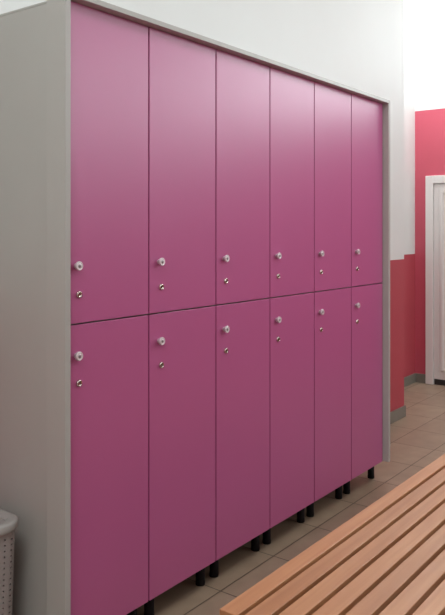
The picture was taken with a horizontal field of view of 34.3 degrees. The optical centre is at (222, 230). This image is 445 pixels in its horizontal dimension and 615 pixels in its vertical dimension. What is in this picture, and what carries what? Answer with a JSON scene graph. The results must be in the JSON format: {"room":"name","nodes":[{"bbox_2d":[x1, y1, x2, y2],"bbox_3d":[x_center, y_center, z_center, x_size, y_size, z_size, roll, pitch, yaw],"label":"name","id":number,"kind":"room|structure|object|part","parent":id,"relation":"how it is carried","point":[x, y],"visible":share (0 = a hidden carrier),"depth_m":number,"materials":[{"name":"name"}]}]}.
{"room":"changing room","nodes":[
{"label":"changing room","id":0,"kind":"room"},
{"bbox_2d":[0,0,403,411],"bbox_3d":[-0.969,-0.500,3.088,0.734,3.900,6.965,0,0,37],"label":"wall","id":1,"kind":"structure","parent":0,"point":[357,44],"depth_m":4.79,"materials":[{"name":"white paint"}]},
{"bbox_2d":[390,373,415,423],"bbox_3d":[-0.456,1.407,3.509,0.446,0.086,8.255,0,0,37],"label":"baseboard","id":2,"kind":"structure","parent":1,"relation":"attached to","point":[399,413],"depth_m":5.59,"materials":[{"name":"tile"}]},
{"bbox_2d":[137,382,444,614],"bbox_3d":[1.482,1.500,2.048,5.900,0.100,8.855,0,0,37],"label":"floor","id":3,"kind":"structure","parent":0,"point":[417,439],"depth_m":3.64,"materials":[{"name":"beige tile"}]},
{"bbox_2d":[0,509,17,614],"bbox_3d":[-0.864,1.181,2.244,0.290,0.530,0.400,0,0,37],"label":"laundry basket","id":4,"kind":"object","parent":3,"relation":"on","point":[8,521],"visible":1,"depth_m":2.28,"materials":[{"name":"grey plastic"}]},
{"bbox_3d":[-0.864,0.933,2.244,0.290,0.034,0.400,0,0,37],"label":"lid","id":5,"kind":"part","parent":4,"relation":"part of","materials":[{"name":"grey plastic"}]},
{"bbox_2d":[0,1,147,614],"bbox_3d":[-0.568,0.350,2.597,0.491,2.200,0.399,0,0,37],"label":"locker","id":6,"kind":"object","parent":3,"relation":"on","point":[109,52],"visible":0.84,"depth_m":2.45,"materials":[{"name":"laminate"}]},
{"bbox_3d":[-0.468,0.405,2.338,0.020,0.030,0.030,0,0,37],"label":"knob","id":7,"kind":"part","parent":6,"relation":"part of","materials":[{"name":"white metal"}]},
{"bbox_3d":[-0.468,0.113,2.338,0.020,0.030,0.030,0,0,37],"label":"knob","id":8,"kind":"part","parent":6,"relation":"part of","materials":[{"name":"white metal"}]},
{"bbox_3d":[-0.395,0.825,2.467,0.018,1.038,0.393,0,0,37],"label":"door","id":9,"kind":"part","parent":6,"relation":"part of","materials":[{"name":"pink laminate"}]},
{"bbox_3d":[-0.395,-0.221,2.467,0.018,1.042,0.393,0,0,37],"label":"door","id":10,"kind":"part","parent":6,"relation":"part of","materials":[{"name":"pink laminate"}]},
{"bbox_3d":[-0.332,1.397,2.644,0.040,0.106,0.040,0,0,37],"label":"leg","id":11,"kind":"part","parent":6,"relation":"part of","materials":[{"name":"black plastic"}]},
{"bbox_2d":[47,0,389,614],"bbox_3d":[0.208,0.291,3.265,0.090,2.106,2.446,0,0,37],"label":"surround","id":12,"kind":"object","parent":6,"relation":"attached to","point":[58,11],"visible":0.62,"depth_m":2.30,"materials":[{"name":"grey laminate"}]},
{"bbox_3d":[-0.522,0.291,2.298,0.090,2.106,0.022,0,0,37],"label":"panel","id":13,"kind":"part","parent":12,"relation":"part of","materials":[{"name":"grey laminate"}]},
{"bbox_3d":[0.208,-0.752,3.265,0.090,0.018,2.401,0,0,37],"label":"panel","id":14,"kind":"part","parent":12,"relation":"part of","materials":[{"name":"grey laminate"}]},
{"bbox_3d":[0.937,0.291,4.233,0.090,2.106,0.022,0,0,37],"label":"panel","id":15,"kind":"part","parent":12,"relation":"part of","materials":[{"name":"grey laminate"}]},
{"bbox_2d":[144,27,214,614],"bbox_3d":[-0.327,0.350,2.916,0.491,2.200,0.399,0,0,37],"label":"locker","id":16,"kind":"object","parent":3,"relation":"on","point":[181,71],"visible":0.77,"depth_m":2.76,"materials":[{"name":"laminate"}]},
{"bbox_3d":[-0.276,1.397,2.718,0.040,0.106,0.040,0,0,37],"label":"leg","id":17,"kind":"part","parent":16,"relation":"part of","materials":[{"name":"black plastic"}]},
{"bbox_3d":[-0.227,0.405,2.657,0.020,0.030,0.030,0,0,37],"label":"knob","id":18,"kind":"part","parent":16,"relation":"part of","materials":[{"name":"white metal"}]},
{"bbox_3d":[-0.227,0.113,2.657,0.020,0.030,0.030,0,0,37],"label":"knob","id":19,"kind":"part","parent":16,"relation":"part of","materials":[{"name":"white metal"}]},
{"bbox_3d":[-0.154,0.825,2.786,0.018,1.038,0.393,0,0,37],"label":"door","id":20,"kind":"part","parent":16,"relation":"part of","materials":[{"name":"pink laminate"}]},
{"bbox_3d":[-0.154,-0.221,2.786,0.018,1.042,0.393,0,0,37],"label":"door","id":21,"kind":"part","parent":16,"relation":"part of","materials":[{"name":"pink laminate"}]},
{"bbox_3d":[-0.091,1.397,2.964,0.040,0.106,0.040,0,0,37],"label":"leg","id":22,"kind":"part","parent":16,"relation":"part of","materials":[{"name":"black plastic"}]},
{"bbox_2d":[209,49,268,577],"bbox_3d":[-0.086,0.350,3.236,0.491,2.200,0.399,0,0,37],"label":"locker","id":23,"kind":"object","parent":3,"relation":"on","point":[241,305],"visible":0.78,"depth_m":3.07,"materials":[{"name":"laminate"}]},
{"bbox_3d":[-0.036,1.397,3.038,0.040,0.106,0.040,0,0,37],"label":"leg","id":24,"kind":"part","parent":23,"relation":"part of","materials":[{"name":"black plastic"}]},
{"bbox_3d":[0.014,0.405,2.977,0.020,0.030,0.030,0,0,37],"label":"knob","id":25,"kind":"part","parent":23,"relation":"part of","materials":[{"name":"white metal"}]},
{"bbox_3d":[0.014,0.113,2.977,0.020,0.030,0.030,0,0,37],"label":"knob","id":26,"kind":"part","parent":23,"relation":"part of","materials":[{"name":"white metal"}]},
{"bbox_3d":[0.087,0.825,3.105,0.018,1.038,0.393,0,0,37],"label":"door","id":27,"kind":"part","parent":23,"relation":"part of","materials":[{"name":"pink laminate"}]},
{"bbox_3d":[0.087,-0.221,3.105,0.018,1.042,0.393,0,0,37],"label":"door","id":28,"kind":"part","parent":23,"relation":"part of","materials":[{"name":"pink laminate"}]},
{"bbox_3d":[0.149,1.397,3.283,0.040,0.106,0.040,0,0,37],"label":"leg","id":29,"kind":"part","parent":23,"relation":"part of","materials":[{"name":"black plastic"}]},
{"bbox_2d":[262,67,313,544],"bbox_3d":[0.155,0.350,3.555,0.491,2.200,0.399,0,0,37],"label":"locker","id":30,"kind":"object","parent":3,"relation":"on","point":[291,97],"visible":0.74,"depth_m":3.41,"materials":[{"name":"laminate"}]},
{"bbox_3d":[0.205,1.397,3.357,0.040,0.106,0.040,0,0,37],"label":"leg","id":31,"kind":"part","parent":30,"relation":"part of","materials":[{"name":"black plastic"}]},
{"bbox_3d":[0.254,0.405,3.296,0.020,0.030,0.030,0,0,37],"label":"knob","id":32,"kind":"part","parent":30,"relation":"part of","materials":[{"name":"white metal"}]},
{"bbox_3d":[0.254,0.113,3.296,0.020,0.030,0.030,0,0,37],"label":"knob","id":33,"kind":"part","parent":30,"relation":"part of","materials":[{"name":"white metal"}]},
{"bbox_3d":[0.328,0.825,3.425,0.018,1.038,0.393,0,0,37],"label":"door","id":34,"kind":"part","parent":30,"relation":"part of","materials":[{"name":"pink laminate"}]},
{"bbox_3d":[0.328,-0.221,3.425,0.018,1.042,0.393,0,0,37],"label":"door","id":35,"kind":"part","parent":30,"relation":"part of","materials":[{"name":"pink laminate"}]},
{"bbox_3d":[0.390,1.397,3.602,0.040,0.106,0.040,0,0,37],"label":"leg","id":36,"kind":"part","parent":30,"relation":"part of","materials":[{"name":"black plastic"}]},
{"bbox_2d":[306,82,350,516],"bbox_3d":[0.396,0.350,3.875,0.491,2.200,0.399,0,0,37],"label":"locker","id":37,"kind":"object","parent":3,"relation":"on","point":[332,106],"visible":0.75,"depth_m":3.73,"materials":[{"name":"laminate"}]},
{"bbox_3d":[0.446,1.397,3.676,0.040,0.106,0.040,0,0,37],"label":"leg","id":38,"kind":"part","parent":37,"relation":"part of","materials":[{"name":"black plastic"}]},
{"bbox_3d":[0.569,0.825,3.744,0.018,1.038,0.393,0,0,37],"label":"door","id":39,"kind":"part","parent":37,"relation":"part of","materials":[{"name":"pink laminate"}]},
{"bbox_3d":[0.569,-0.221,3.744,0.018,1.042,0.393,0,0,37],"label":"door","id":40,"kind":"part","parent":37,"relation":"part of","materials":[{"name":"pink laminate"}]},
{"bbox_3d":[0.631,1.397,3.922,0.040,0.106,0.040,0,0,37],"label":"leg","id":41,"kind":"part","parent":37,"relation":"part of","materials":[{"name":"black plastic"}]},
{"bbox_2d":[220,454,444,614],"bbox_3d":[0.939,1.225,2.717,0.542,0.450,2.430,0,0,37],"label":"slatted bench","id":42,"kind":"object","parent":3,"relation":"on","point":[388,558],"visible":1,"depth_m":2.14,"materials":[{"name":"brown wood"}]},
{"bbox_2d":[343,94,382,493],"bbox_3d":[0.636,0.350,4.194,0.491,2.200,0.399,0,0,37],"label":"locker","id":43,"kind":"object","parent":3,"relation":"on","point":[366,287],"visible":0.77,"depth_m":4.04,"materials":[{"name":"laminate"}]},
{"bbox_3d":[0.687,1.397,3.996,0.040,0.106,0.040,0,0,37],"label":"leg","id":44,"kind":"part","parent":43,"relation":"part of","materials":[{"name":"black plastic"}]},
{"bbox_3d":[0.809,0.825,4.064,0.018,1.038,0.393,0,0,37],"label":"door","id":45,"kind":"part","parent":43,"relation":"part of","materials":[{"name":"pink laminate"}]},
{"bbox_3d":[0.809,-0.221,4.064,0.018,1.042,0.393,0,0,37],"label":"door","id":46,"kind":"part","parent":43,"relation":"part of","materials":[{"name":"pink laminate"}]},
{"bbox_3d":[0.872,1.397,4.241,0.040,0.106,0.040,0,0,37],"label":"leg","id":47,"kind":"part","parent":43,"relation":"part of","materials":[{"name":"black plastic"}]},
{"bbox_2d":[404,0,414,376],"bbox_3d":[1.342,-0.500,6.515,0.300,3.900,1.290,0,0,37],"label":"wall","id":48,"kind":"structure","parent":0,"point":[409,5],"depth_m":6.81,"materials":[{"name":"white paint"}]},
{"bbox_2d":[415,0,444,373],"bbox_3d":[4.057,-0.500,5.464,5.900,3.900,0.300,0,0,37],"label":"wall","id":49,"kind":"structure","parent":0,"point":[429,14],"depth_m":6.89,"materials":[{"name":"paint"}]},
{"bbox_2d":[416,373,424,382],"bbox_3d":[3.968,1.407,5.336,5.288,0.086,0.012,0,0,37],"label":"baseboard","id":50,"kind":"structure","parent":49,"relation":"attached to","point":[420,378],"depth_m":6.89,"materials":[{"name":"tile"}]},
{"bbox_2d":[425,175,444,385],"bbox_3d":[2.351,0.464,6.569,1.020,1.972,0.148,0,0,37],"label":"door","id":51,"kind":"structure","parent":49,"relation":"in","point":[434,185],"depth_m":6.81,"materials":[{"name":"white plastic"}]}
]}

